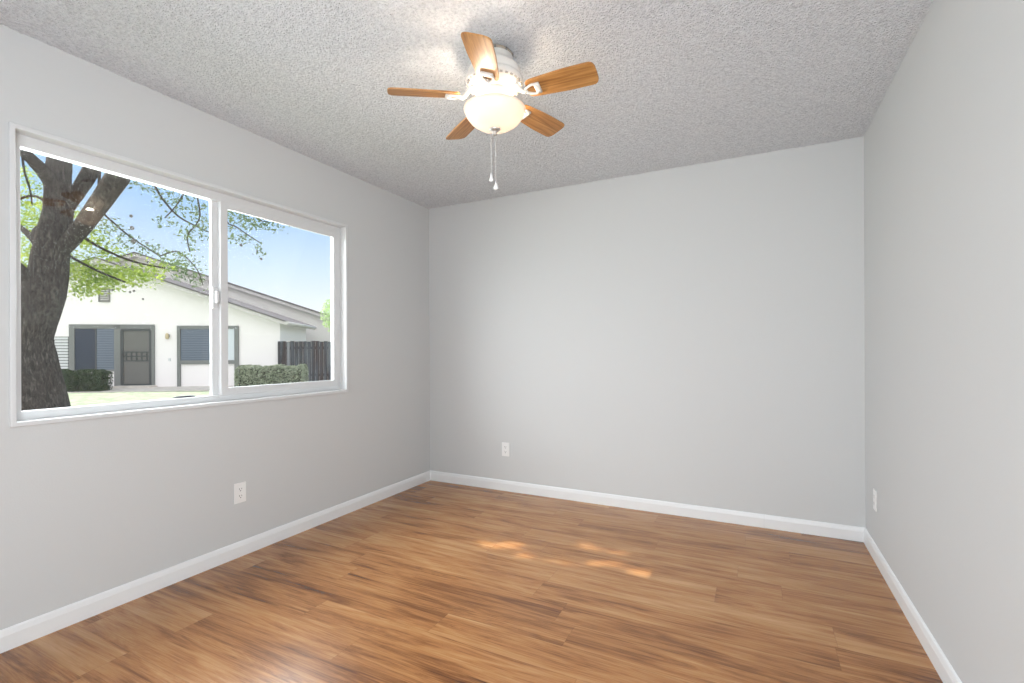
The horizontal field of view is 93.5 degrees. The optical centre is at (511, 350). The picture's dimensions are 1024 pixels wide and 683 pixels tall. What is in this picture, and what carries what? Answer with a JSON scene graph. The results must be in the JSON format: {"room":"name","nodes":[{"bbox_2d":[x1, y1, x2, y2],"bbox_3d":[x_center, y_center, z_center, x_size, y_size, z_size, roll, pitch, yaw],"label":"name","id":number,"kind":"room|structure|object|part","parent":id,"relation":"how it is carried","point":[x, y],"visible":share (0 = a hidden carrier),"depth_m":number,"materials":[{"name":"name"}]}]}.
{"room":"empty bedroom","nodes":[
{"label":"empty bedroom","id":0,"kind":"room"},
{"bbox_2d":[0,24,429,629],"bbox_3d":[-1.799,-0.053,2.409,0.150,2.440,4.400,0,0,27],"label":"wall","id":1,"kind":"structure","parent":0,"point":[91,507],"depth_m":2.51,"materials":[{"name":"grey paint"}]},
{"bbox_2d":[8,122,347,427],"bbox_3d":[-1.619,-0.300,2.697,0.107,1.201,1.760,0,0,27],"label":"window","id":2,"kind":"structure","parent":1,"relation":"in","point":[221,199],"depth_m":2.67,"materials":[{"name":"white plastic"}]},
{"bbox_3d":[-1.452,-0.295,3.080,0.040,1.093,0.852,0,0,27],"label":"sash","id":3,"kind":"part","parent":2,"relation":"part of","materials":[{"name":"white plastic"}]},
{"bbox_2d":[0,471,429,653],"bbox_3d":[-1.721,1.125,2.373,0.012,0.085,4.400,0,0,27],"label":"baseboard","id":4,"kind":"structure","parent":1,"relation":"attached to","point":[11,637],"depth_m":2.41,"materials":[{"name":"white paint"}]},
{"bbox_2d":[234,481,245,503],"bbox_3d":[-1.543,0.806,2.736,0.008,0.114,0.070,0,0,27],"label":"wall outlet","id":5,"kind":"object","parent":1,"relation":"attached to","point":[239,488],"visible":1,"depth_m":2.73,"materials":[{"name":"white plastic"}]},
{"bbox_2d":[0,0,932,208],"bbox_3d":[-0.305,-1.336,1.655,3.507,0.126,4.700,0,0,27],"label":"ceiling","id":6,"kind":"structure","parent":0,"point":[681,83],"depth_m":2.18,"materials":[{"name":"white paint"}]},
{"bbox_2d":[387,32,598,189],"bbox_3d":[-0.047,-0.984,2.054,0.836,0.594,0.865,0,0,27],"label":"ceiling fan","id":7,"kind":"object","parent":6,"relation":"hanging from","point":[494,78],"visible":1,"depth_m":1.98,"materials":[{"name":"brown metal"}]},
{"bbox_3d":[-0.366,-1.071,2.003,0.296,0.006,0.112,-3,16,-12],"label":"blade","id":8,"kind":"part","parent":7,"relation":"part of","materials":[{"name":"brown wood"}]},
{"bbox_3d":[-0.222,-1.080,2.322,0.112,0.006,0.296,-17,7,-29],"label":"blade","id":9,"kind":"part","parent":7,"relation":"part of","materials":[{"name":"brown wood"}]},
{"bbox_3d":[-0.108,-1.072,1.767,0.112,0.006,0.296,15,4,5],"label":"blade","id":10,"kind":"part","parent":7,"relation":"part of","materials":[{"name":"brown wood"}]},
{"bbox_3d":[-0.074,-0.990,2.063,0.264,0.086,0.264,0,0,27],"label":"lamp shade","id":11,"kind":"part","parent":7,"relation":"part of","materials":[{"name":"white glass"}]},
{"bbox_3d":[-0.075,-1.266,2.063,0.162,0.030,0.162,0,0,27],"label":"mounting plate","id":12,"kind":"part","parent":7,"relation":"part of","materials":[{"name":"white metal"}]},
{"bbox_3d":[0.127,-1.087,2.283,0.112,0.006,0.296,-20,-13,41],"label":"blade","id":13,"kind":"part","parent":7,"relation":"part of","materials":[{"name":"brown wood"}]},
{"bbox_3d":[0.197,-1.087,1.940,0.296,0.006,0.112,0,-15,24],"label":"blade","id":14,"kind":"part","parent":7,"relation":"part of","materials":[{"name":"brown wood"}]},
{"bbox_2d":[0,480,942,682],"bbox_3d":[-0.294,1.220,1.655,3.507,0.120,4.700,0,0,27],"label":"floor","id":15,"kind":"structure","parent":0,"point":[430,581],"depth_m":2.17,"materials":[{"name":"brown wood"}]},
{"bbox_2d":[429,136,865,527],"bbox_3d":[0.723,-0.064,3.687,3.507,2.440,0.150,0,0,27],"label":"wall","id":16,"kind":"structure","parent":0,"point":[691,334],"depth_m":3.41,"materials":[{"name":"grey paint"}]},
{"bbox_2d":[502,442,508,456],"bbox_3d":[-0.053,0.817,3.991,0.070,0.114,0.008,0,0,27],"label":"wall outlet","id":17,"kind":"object","parent":16,"relation":"attached to","point":[505,446],"visible":1,"depth_m":3.99,"materials":[{"name":"white plastic"}]},
{"bbox_2d":[430,470,864,541],"bbox_3d":[0.692,1.114,3.614,3.207,0.085,0.012,0,0,27],"label":"baseboard","id":18,"kind":"structure","parent":16,"relation":"attached to","point":[854,533],"depth_m":3.40,"materials":[{"name":"white paint"}]},
{"bbox_2d":[864,0,1023,682],"bbox_3d":[1.200,-0.066,0.900,0.150,2.440,4.400,0,0,27],"label":"wall","id":19,"kind":"structure","parent":0,"point":[944,143],"depth_m":1.61,"materials":[{"name":"grey paint"}]},
{"bbox_2d":[873,488,876,511],"bbox_3d":[1.999,0.822,2.655,0.008,0.114,0.070,0,0,27],"label":"wall outlet","id":20,"kind":"object","parent":19,"relation":"attached to","point":[874,490],"visible":1,"depth_m":2.64,"materials":[{"name":"white plastic"}]},
{"bbox_2d":[863,528,961,682],"bbox_3d":[1.132,1.112,0.936,0.012,0.085,4.400,0,0,27],"label":"baseboard","id":21,"kind":"structure","parent":19,"relation":"attached to","point":[943,667],"depth_m":1.98,"materials":[{"name":"white paint"}]},
{"label":"outside","id":22,"kind":"structure","parent":0,"visible":0},
{"bbox_2d":[68,379,315,406],"bbox_3d":[-27.580,1.533,29.047,69.830,0.300,100.000,0,0,27],"label":"ground","id":23,"kind":"structure","parent":22,"point":[76,399],"depth_m":13.76,"materials":[{"name":"beige concrete"}]},
{"bbox_2d":[61,368,113,391],"bbox_3d":[-13.780,0.953,15.455,1.505,0.780,0.721,0,0,-8],"label":"hedge","id":24,"kind":"object","parent":23,"relation":"on","point":[80,380],"visible":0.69,"depth_m":15.25,"materials":[{"name":"green plant"}]},
{"bbox_2d":[67,386,233,392],"bbox_3d":[-15.108,1.322,15.831,28.000,0.050,2.000,0,0,-8],"label":"path","id":25,"kind":"structure","parent":23,"relation":"on","point":[182,388],"depth_m":15.87,"materials":[{"name":"concrete"}]},
{"bbox_2d":[20,149,289,410],"bbox_3d":[-5.970,-2.682,5.806,5.659,8.326,7.569,0,0,27],"label":"tree","id":26,"kind":"object","parent":23,"relation":"on","point":[45,279],"visible":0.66,"depth_m":6.40,"materials":[{"name":"green plant"}]},
{"bbox_2d":[54,257,316,387],"bbox_3d":[-14.517,-0.946,18.430,12.514,4.540,4.020,0,0,-8],"label":"house","id":27,"kind":"structure","parent":23,"relation":"on","point":[162,339],"depth_m":17.18,"materials":[{"name":"white paint"}]},
{"bbox_3d":[-15.987,0.121,16.693,1.110,1.220,0.050,0,0,-8],"label":"louvred panel","id":28,"kind":"part","parent":27,"relation":"part of","materials":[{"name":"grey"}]},
{"bbox_3d":[-14.920,-0.051,16.856,0.640,1.445,0.016,0,0,-8],"label":"pane","id":29,"kind":"part","parent":27,"relation":"part of","materials":[{"name":"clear glass"}]},
{"bbox_2d":[98,288,109,301],"bbox_3d":[-14.331,-1.956,16.935,0.365,0.500,0.035,0,0,-8],"label":"gable vent","id":30,"kind":"object","parent":27,"relation":"attached to","point":[101,298],"depth_m":16.94,"materials":[{"name":"grey metal"}]},
{"bbox_3d":[-14.278,-0.054,16.942,0.565,1.445,0.024,0,0,-8],"label":"sliding pane","id":31,"kind":"part","parent":27,"relation":"part of","materials":[{"name":"blue glass"}]},
{"bbox_3d":[-13.303,0.239,17.073,1.000,2.040,0.045,0,0,-8],"label":"screen door","id":32,"kind":"part","parent":27,"relation":"part of","materials":[{"name":"grey paint"}]},
{"bbox_3d":[-11.279,-0.217,17.368,1.215,1.130,0.016,0,0,-8],"label":"pane","id":33,"kind":"part","parent":27,"relation":"part of","materials":[{"name":"blue glass"}]},
{"bbox_3d":[-10.362,-0.221,17.494,0.555,1.130,0.022,0,0,-8],"label":"curtained pane","id":34,"kind":"part","parent":27,"relation":"part of","materials":[{"name":"white"}]},
{"bbox_2d":[108,252,330,378],"bbox_3d":[-13.890,-1.469,23.603,19.400,5.581,5.150,0,0,-8],"label":"roof","id":35,"kind":"structure","parent":23,"relation":"on","point":[270,303],"depth_m":21.67,"materials":[{"name":"white paint"}]},
{"bbox_2d":[234,364,308,386],"bbox_3d":[-8.025,0.874,16.163,2.193,0.888,0.817,0,0,-8],"label":"hedge","id":36,"kind":"object","parent":23,"relation":"on","point":[247,375],"visible":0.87,"depth_m":15.88,"materials":[{"name":"green plant"}]},
{"bbox_2d":[278,341,330,381],"bbox_3d":[-6.280,0.458,18.062,4.692,1.660,0.140,0,0,-8],"label":"fence","id":37,"kind":"object","parent":23,"relation":"on","point":[305,351],"visible":0.26,"depth_m":17.85,"materials":[{"name":"grey wood"}]},
{"bbox_2d":[320,299,330,331],"bbox_3d":[-7.180,-0.412,19.572,1.110,3.614,1.137,0,0,27],"label":"tree","id":38,"kind":"object","parent":23,"relation":"on","point":[327,308],"visible":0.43,"depth_m":19.34,"materials":[{"name":"green plant"}]}
]}

